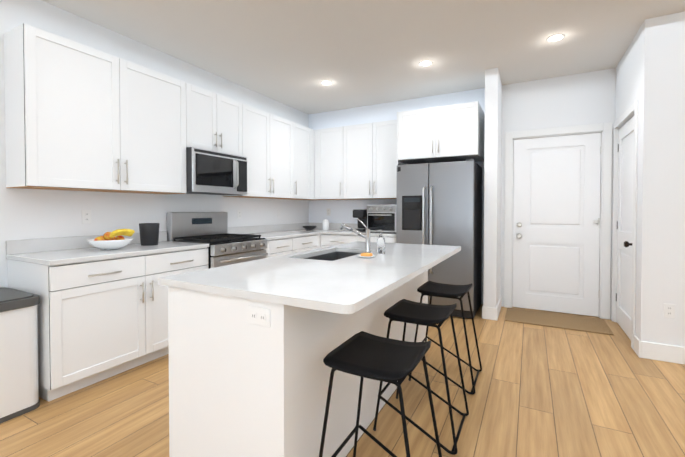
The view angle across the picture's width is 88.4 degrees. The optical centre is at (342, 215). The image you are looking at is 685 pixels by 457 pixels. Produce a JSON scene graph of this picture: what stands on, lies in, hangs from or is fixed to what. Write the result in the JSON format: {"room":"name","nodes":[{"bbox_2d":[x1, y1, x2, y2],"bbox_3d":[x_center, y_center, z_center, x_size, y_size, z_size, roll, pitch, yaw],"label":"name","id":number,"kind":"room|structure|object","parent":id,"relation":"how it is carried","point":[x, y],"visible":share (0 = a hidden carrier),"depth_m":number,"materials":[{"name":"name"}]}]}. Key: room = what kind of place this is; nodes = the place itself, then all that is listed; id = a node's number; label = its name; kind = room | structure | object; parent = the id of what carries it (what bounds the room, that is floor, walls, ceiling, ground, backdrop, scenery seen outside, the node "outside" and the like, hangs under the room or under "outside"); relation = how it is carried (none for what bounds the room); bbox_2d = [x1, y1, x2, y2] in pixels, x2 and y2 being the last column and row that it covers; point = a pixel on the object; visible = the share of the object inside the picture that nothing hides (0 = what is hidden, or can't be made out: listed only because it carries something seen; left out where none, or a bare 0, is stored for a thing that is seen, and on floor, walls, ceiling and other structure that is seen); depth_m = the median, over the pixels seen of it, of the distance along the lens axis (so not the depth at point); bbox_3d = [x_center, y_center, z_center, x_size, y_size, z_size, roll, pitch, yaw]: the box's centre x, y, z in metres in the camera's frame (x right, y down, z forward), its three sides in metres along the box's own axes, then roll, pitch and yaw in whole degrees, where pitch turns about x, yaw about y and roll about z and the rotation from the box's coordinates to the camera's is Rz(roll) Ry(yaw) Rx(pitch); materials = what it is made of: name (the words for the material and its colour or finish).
{"room":"kitchen","nodes":[
{"label":"kitchen","id":0,"kind":"room"},
{"bbox_2d":[0,0,308,287],"bbox_3d":[-2.456,-0.208,2.502,0.120,2.840,8.300,1,1,28],"label":"wall","id":1,"kind":"structure","parent":0,"point":[33,213],"depth_m":3.10,"materials":[{"name":"white paint"}]},
{"bbox_2d":[4,24,131,191],"bbox_3d":[-2.089,-0.741,2.711,0.319,1.080,0.670,1,1,28],"label":"upper cabinet","id":2,"kind":"object","parent":1,"relation":"attached to","point":[79,117],"depth_m":2.54,"materials":[{"name":"white paint"}]},
{"bbox_2d":[82,210,90,223],"bbox_3d":[-2.145,0.015,2.952,0.008,0.116,0.072,1,1,28],"label":"electrical outlet","id":3,"kind":"object","parent":1,"relation":"attached to","point":[86,216],"visible":1,"depth_m":2.95,"materials":[{"name":"white plastic"}]},
{"bbox_2d":[6,223,309,254],"bbox_3d":[-1.471,0.202,4.205,0.019,0.100,3.876,1,1,28],"label":"backsplash","id":4,"kind":"structure","parent":1,"relation":"attached to","point":[13,247],"depth_m":2.86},
{"bbox_2d":[124,61,195,193],"bbox_3d":[-1.811,-0.750,3.231,0.319,1.080,0.750,1,1,28],"label":"upper cabinet","id":5,"kind":"object","parent":1,"relation":"attached to","point":[161,103],"depth_m":3.19,"materials":[{"name":"white paint"}]},
{"bbox_2d":[192,85,243,155],"bbox_3d":[-1.484,-0.986,3.841,0.319,0.628,0.761,1,1,28],"label":"upper cabinet","id":6,"kind":"object","parent":1,"relation":"attached to","point":[217,120],"depth_m":3.77,"materials":[{"name":"white paint"}]},
{"bbox_2d":[186,147,246,194],"bbox_3d":[-1.425,-0.451,3.818,0.450,0.433,0.750,1,1,28],"label":"microwave","id":7,"kind":"object","parent":6,"relation":"attached to","point":[209,172],"visible":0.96,"depth_m":3.65,"materials":[{"name":"grey metal"}]},
{"bbox_2d":[223,104,295,199],"bbox_3d":[-1.073,-0.773,4.616,0.319,1.080,1.110,1,1,28],"label":"upper cabinet","id":8,"kind":"object","parent":1,"relation":"attached to","point":[269,139],"depth_m":4.52,"materials":[{"name":"white paint"}]},
{"bbox_2d":[296,124,307,199],"bbox_3d":[-0.748,-0.783,5.226,0.319,1.080,0.511,1,1,28],"label":"upper cabinet","id":9,"kind":"object","parent":1,"relation":"attached to","point":[301,131],"depth_m":5.18,"materials":[{"name":"white paint"}]},
{"bbox_2d":[0,304,684,456],"bbox_3d":[0.632,1.289,0.880,7.120,0.100,8.300,1,1,28],"label":"floor","id":10,"kind":"structure","parent":0,"point":[543,391],"depth_m":2.23,"materials":[{"name":"brown wood"}]},
{"bbox_2d":[0,287,39,423],"bbox_3d":[-2.299,0.862,2.047,0.541,0.715,0.714,1,1,28],"label":"trash can","id":11,"kind":"object","parent":10,"relation":"on","point":[19,390],"visible":1,"depth_m":2.14,"materials":[{"name":"grey"}]},
{"bbox_2d":[7,255,157,401],"bbox_3d":[-1.954,0.759,2.670,0.619,0.900,0.680,1,1,28],"label":"base cabinet","id":12,"kind":"object","parent":10,"relation":"on","point":[102,314],"depth_m":2.44,"materials":[{"name":"white paint"}]},
{"bbox_2d":[6,239,208,266],"bbox_3d":[-1.819,0.290,2.901,0.633,0.032,1.246,1,1,28],"label":"countertop","id":13,"kind":"structure","parent":12,"relation":"on","point":[76,254],"depth_m":2.63,"materials":[{"name":"white stone"}]},
{"bbox_2d":[87,229,134,249],"bbox_3d":[-1.871,0.192,2.842,0.316,0.164,0.316,1,1,28],"label":"fruit bowl","id":14,"kind":"object","parent":13,"relation":"on","point":[108,241],"visible":1,"depth_m":2.79,"materials":[{"name":"white ceramic"}]},
{"bbox_2d":[139,223,159,245],"bbox_3d":[-1.745,0.170,3.183,0.164,0.195,0.164,1,1,28],"label":"canister","id":15,"kind":"object","parent":13,"relation":"on","point":[149,233],"visible":1,"depth_m":3.12,"materials":[{"name":"black plastic"}]},
{"bbox_2d":[154,247,207,357],"bbox_3d":[-1.691,0.751,3.163,0.619,0.900,0.678,1,1,28],"label":"base cabinet","id":16,"kind":"object","parent":10,"relation":"on","point":[170,263],"depth_m":2.94,"materials":[{"name":"white paint"}]},
{"bbox_2d":[167,212,267,268],"bbox_3d":[-1.300,0.579,3.769,0.733,1.224,0.750,1,1,28],"label":"gas range","id":17,"kind":"object","parent":10,"relation":"on","point":[225,247],"visible":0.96,"depth_m":3.67,"materials":[{"name":"silver metal"}]},
{"bbox_2d":[266,239,297,257],"bbox_3d":[-1.026,0.731,4.411,0.619,0.900,0.623,1,1,28],"label":"base cabinet","id":18,"kind":"object","parent":10,"relation":"on","point":[275,247],"depth_m":4.27,"materials":[{"name":"white paint"}]},
{"bbox_2d":[255,227,325,238],"bbox_3d":[-0.727,0.256,4.948,0.633,0.032,1.866,1,1,28],"label":"countertop","id":19,"kind":"structure","parent":18,"relation":"on","point":[318,230],"depth_m":4.69,"materials":[{"name":"white stone"}]},
{"bbox_2d":[303,226,316,229],"bbox_3d":[-0.516,0.199,5.521,0.230,0.060,0.230,1,1,28],"label":"bowl","id":20,"kind":"object","parent":19,"relation":"on","point":[309,227],"visible":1,"depth_m":5.44,"materials":[{"name":"grey ceramic"}]},
{"bbox_2d":[322,219,328,229],"bbox_3d":[-0.262,0.143,5.497,0.104,0.172,0.104,1,1,28],"label":"canister","id":21,"kind":"object","parent":19,"relation":"on","point":[325,224],"visible":1,"depth_m":5.46,"materials":[{"name":"white ceramic"}]},
{"bbox_2d":[158,269,427,456],"bbox_3d":[-0.037,0.763,2.432,0.709,0.900,2.126,1,1,28],"label":"kitchen island","id":22,"kind":"object","parent":10,"relation":"on","point":[253,344],"depth_m":1.51,"materials":[{"name":"white paint"}]},
{"bbox_2d":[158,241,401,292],"bbox_3d":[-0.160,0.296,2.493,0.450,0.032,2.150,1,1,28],"label":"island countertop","id":23,"kind":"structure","parent":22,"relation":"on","point":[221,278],"depth_m":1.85,"materials":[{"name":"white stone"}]},
{"bbox_2d":[310,249,361,260],"bbox_3d":[-0.057,0.409,2.581,0.366,0.220,0.696,1,1,28],"label":"sink","id":24,"kind":"object","parent":23,"relation":"in","point":[334,254],"depth_m":2.89,"materials":[{"name":"metal"}]},
{"bbox_2d":[230,245,460,316],"bbox_3d":[0.286,0.300,2.255,0.560,0.032,2.150,1,1,28],"label":"island countertop","id":25,"kind":"structure","parent":22,"relation":"on","point":[345,286],"depth_m":1.61,"materials":[{"name":"white stone"}]},
{"bbox_2d":[340,218,370,252],"bbox_3d":[0.093,0.149,2.588,0.258,0.258,0.051,1,1,28],"label":"faucet","id":26,"kind":"object","parent":25,"relation":"on","point":[366,236],"visible":0.94,"depth_m":2.55,"materials":[{"name":"silver metal"}]},
{"bbox_2d":[357,253,375,257],"bbox_3d":[0.161,0.268,2.361,0.124,0.027,0.124,1,1,28],"label":"dish","id":27,"kind":"object","parent":25,"relation":"on","point":[366,255],"visible":0.98,"depth_m":2.34,"materials":[{"name":"white ceramic"}]},
{"bbox_2d":[376,230,384,253],"bbox_3d":[0.274,0.191,2.549,0.070,0.174,0.060,1,1,28],"label":"soap dispenser","id":28,"kind":"object","parent":25,"relation":"on","point":[380,244],"visible":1,"depth_m":2.52,"materials":[{"name":"clear glass"}]},
{"bbox_2d":[298,235,313,251],"bbox_3d":[-0.781,0.723,4.869,0.619,0.900,0.655,1,1,28],"label":"base cabinet","id":29,"kind":"object","parent":10,"relation":"on","point":[305,242],"depth_m":4.74,"materials":[{"name":"white paint"}]},
{"bbox_2d":[326,235,395,246],"bbox_3d":[0.329,0.719,5.099,1.166,0.900,0.620,1,1,28],"label":"base cabinet","id":30,"kind":"object","parent":10,"relation":"on","point":[331,240],"depth_m":4.87,"materials":[{"name":"white paint"}]},
{"bbox_2d":[322,231,395,238],"bbox_3d":[0.341,0.254,5.077,1.131,0.032,0.633,1,1,28],"label":"countertop","id":31,"kind":"structure","parent":30,"relation":"on","point":[323,232],"depth_m":4.90,"materials":[{"name":"white stone"}]},
{"bbox_2d":[353,209,366,231],"bbox_3d":[0.293,0.075,5.166,0.180,0.319,0.340,1,1,28],"label":"coffee maker","id":32,"kind":"object","parent":31,"relation":"on","point":[360,214],"visible":0.56,"depth_m":5.05,"materials":[{"name":"black plastic"}]},
{"bbox_2d":[367,205,395,232],"bbox_3d":[0.604,0.046,4.961,0.430,0.384,0.429,1,1,28],"label":"toaster oven","id":33,"kind":"object","parent":31,"relation":"on","point":[382,218],"visible":0.88,"depth_m":4.80,"materials":[{"name":"silver metal"}]},
{"bbox_2d":[319,331,441,456],"bbox_3d":[0.162,0.887,1.453,0.465,0.685,0.400,1,1,28],"label":"bar stool","id":34,"kind":"object","parent":10,"relation":"on","point":[362,354],"visible":1,"depth_m":1.42,"materials":[{"name":"black"}]},
{"bbox_2d":[373,299,468,454],"bbox_3d":[0.469,0.877,2.060,0.465,0.685,0.400,1,1,28],"label":"bar stool","id":35,"kind":"object","parent":10,"relation":"on","point":[405,311],"visible":0.94,"depth_m":1.99,"materials":[{"name":"black"}]},
{"bbox_2d":[396,159,481,318],"bbox_3d":[1.228,0.267,4.457,0.906,1.825,0.836,1,1,28],"label":"refrigerator","id":36,"kind":"object","parent":10,"relation":"on","point":[439,203],"visible":0.69,"depth_m":4.10,"materials":[{"name":"grey metal"}]},
{"bbox_2d":[408,281,481,394],"bbox_3d":[0.779,0.867,2.642,0.465,0.685,0.400,1,1,28],"label":"bar stool","id":37,"kind":"object","parent":10,"relation":"on","point":[430,288],"visible":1,"depth_m":2.57,"materials":[{"name":"black"}]},
{"bbox_2d":[505,308,613,334],"bbox_3d":[2.391,1.181,3.975,0.990,0.012,0.560,1,1,28],"label":"door mat","id":38,"kind":"object","parent":10,"relation":"on","point":[581,323],"visible":0.98,"depth_m":3.93,"materials":[{"name":"beige fabric"}]},
{"bbox_2d":[42,0,684,114],"bbox_3d":[0.632,-1.650,0.831,7.120,0.100,8.300,1,1,28],"label":"ceiling","id":39,"kind":"structure","parent":0,"point":[294,54],"depth_m":3.29,"materials":[{"name":"white paint"}]},
{"bbox_2d":[321,81,331,84],"bbox_3d":[-0.200,-1.657,4.414,0.150,0.005,0.150,1,1,28],"label":"recessed light","id":40,"kind":"object","parent":39,"relation":"in","point":[326,82],"visible":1,"depth_m":4.41,"materials":[{"name":"white"}]},
{"bbox_2d":[419,61,432,66],"bbox_3d":[0.903,-1.647,3.826,0.150,0.005,0.150,1,1,28],"label":"recessed light","id":41,"kind":"object","parent":39,"relation":"in","point":[423,64],"visible":1,"depth_m":3.83,"materials":[{"name":"white"}]},
{"bbox_2d":[546,34,564,41],"bbox_3d":[1.971,-1.638,3.257,0.150,0.005,0.150,1,1,28],"label":"recessed light","id":42,"kind":"object","parent":39,"relation":"in","point":[555,37],"visible":1,"depth_m":3.26,"materials":[{"name":"white"}]},
{"bbox_2d":[309,68,615,319],"bbox_3d":[2.551,-0.238,4.325,7.000,2.840,0.130,1,1,28],"label":"wall","id":43,"kind":"structure","parent":0,"point":[586,98],"depth_m":4.44,"materials":[{"name":"white paint"}]},
{"bbox_2d":[327,208,330,215],"bbox_3d":[-0.226,-0.051,5.731,0.072,0.116,0.008,1,1,28],"label":"electrical outlet","id":44,"kind":"object","parent":43,"relation":"attached to","point":[328,211],"visible":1,"depth_m":5.73,"materials":[{"name":"white plastic"}]},
{"bbox_2d":[316,126,347,199],"bbox_3d":[-0.121,-0.787,5.484,0.585,1.080,0.319,1,1,28],"label":"upper cabinet","id":45,"kind":"object","parent":43,"relation":"attached to","point":[331,143],"depth_m":5.33,"materials":[{"name":"white paint"}]},
{"bbox_2d":[310,223,357,230],"bbox_3d":[0.215,0.181,5.491,1.745,0.100,0.019,1,1,28],"label":"backsplash","id":46,"kind":"structure","parent":43,"relation":"attached to","point":[332,226],"depth_m":5.63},
{"bbox_2d":[348,120,396,199],"bbox_3d":[0.473,-0.782,5.168,1.001,1.080,0.319,1,1,28],"label":"upper cabinet","id":47,"kind":"object","parent":43,"relation":"attached to","point":[372,147],"depth_m":5.01,"materials":[{"name":"white paint"}]},
{"bbox_2d":[397,101,484,164],"bbox_3d":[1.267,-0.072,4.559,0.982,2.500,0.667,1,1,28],"label":"wall cabinet","id":48,"kind":"object","parent":43,"relation":"attached to","point":[450,133],"visible":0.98,"depth_m":4.28,"materials":[{"name":"white paint"}]},
{"bbox_2d":[513,133,600,316],"bbox_3d":[2.563,0.110,4.245,0.910,2.122,0.118,1,1,28],"label":"entry door","id":49,"kind":"structure","parent":43,"relation":"in","point":[556,216],"depth_m":4.25,"materials":[{"name":"white paint"}]},
{"bbox_2d":[483,68,501,307],"bbox_3d":[1.829,-0.237,4.274,0.135,2.840,0.640,1,1,28],"label":"wall","id":50,"kind":"structure","parent":0,"point":[492,185],"depth_m":4.00,"materials":[{"name":"white paint"}]},
{"bbox_2d":[482,306,488,318],"bbox_3d":[1.760,1.112,4.325,0.014,0.140,0.654,1,1,28],"label":"baseboard","id":51,"kind":"structure","parent":50,"relation":"attached to","point":[484,309],"depth_m":4.03,"materials":[{"name":"white wood"}]},
{"bbox_2d":[495,296,501,320],"bbox_3d":[1.891,1.113,4.255,0.014,0.140,0.654,1,1,28],"label":"baseboard","id":52,"kind":"structure","parent":50,"relation":"attached to","point":[497,310],"depth_m":4.10,"materials":[{"name":"white wood"}]},
{"bbox_2d":[614,32,637,277],"bbox_3d":[2.878,-0.224,3.494,0.120,2.840,1.030,1,1,28],"label":"wall","id":53,"kind":"structure","parent":0,"point":[626,84],"depth_m":3.47,"materials":[{"name":"white paint"}]},
{"bbox_2d":[616,116,633,339],"bbox_3d":[2.834,0.122,3.552,0.113,2.122,0.811,1,1,28],"label":"closet door","id":54,"kind":"structure","parent":53,"relation":"in","point":[625,224],"depth_m":3.60,"materials":[{"name":"white paint"}]},
{"bbox_2d":[635,12,684,346],"bbox_3d":[3.825,-0.205,2.337,2.880,2.840,0.120,1,1,28],"label":"wall","id":55,"kind":"structure","parent":0,"point":[650,72],"depth_m":2.90,"materials":[{"name":"white paint"}]},
{"bbox_2d":[636,338,684,363],"bbox_3d":[3.794,1.145,2.317,2.894,0.140,0.044,1,1,28],"label":"baseboard","id":56,"kind":"structure","parent":55,"relation":"attached to","point":[660,352],"depth_m":2.91,"materials":[{"name":"white wood"}]},
{"bbox_2d":[663,303,674,318],"bbox_3d":[2.683,0.786,2.890,0.072,0.116,0.008,1,1,28],"label":"electrical outlet","id":57,"kind":"object","parent":55,"relation":"attached to","point":[669,311],"visible":1,"depth_m":2.89,"materials":[{"name":"white plastic"}]}
]}

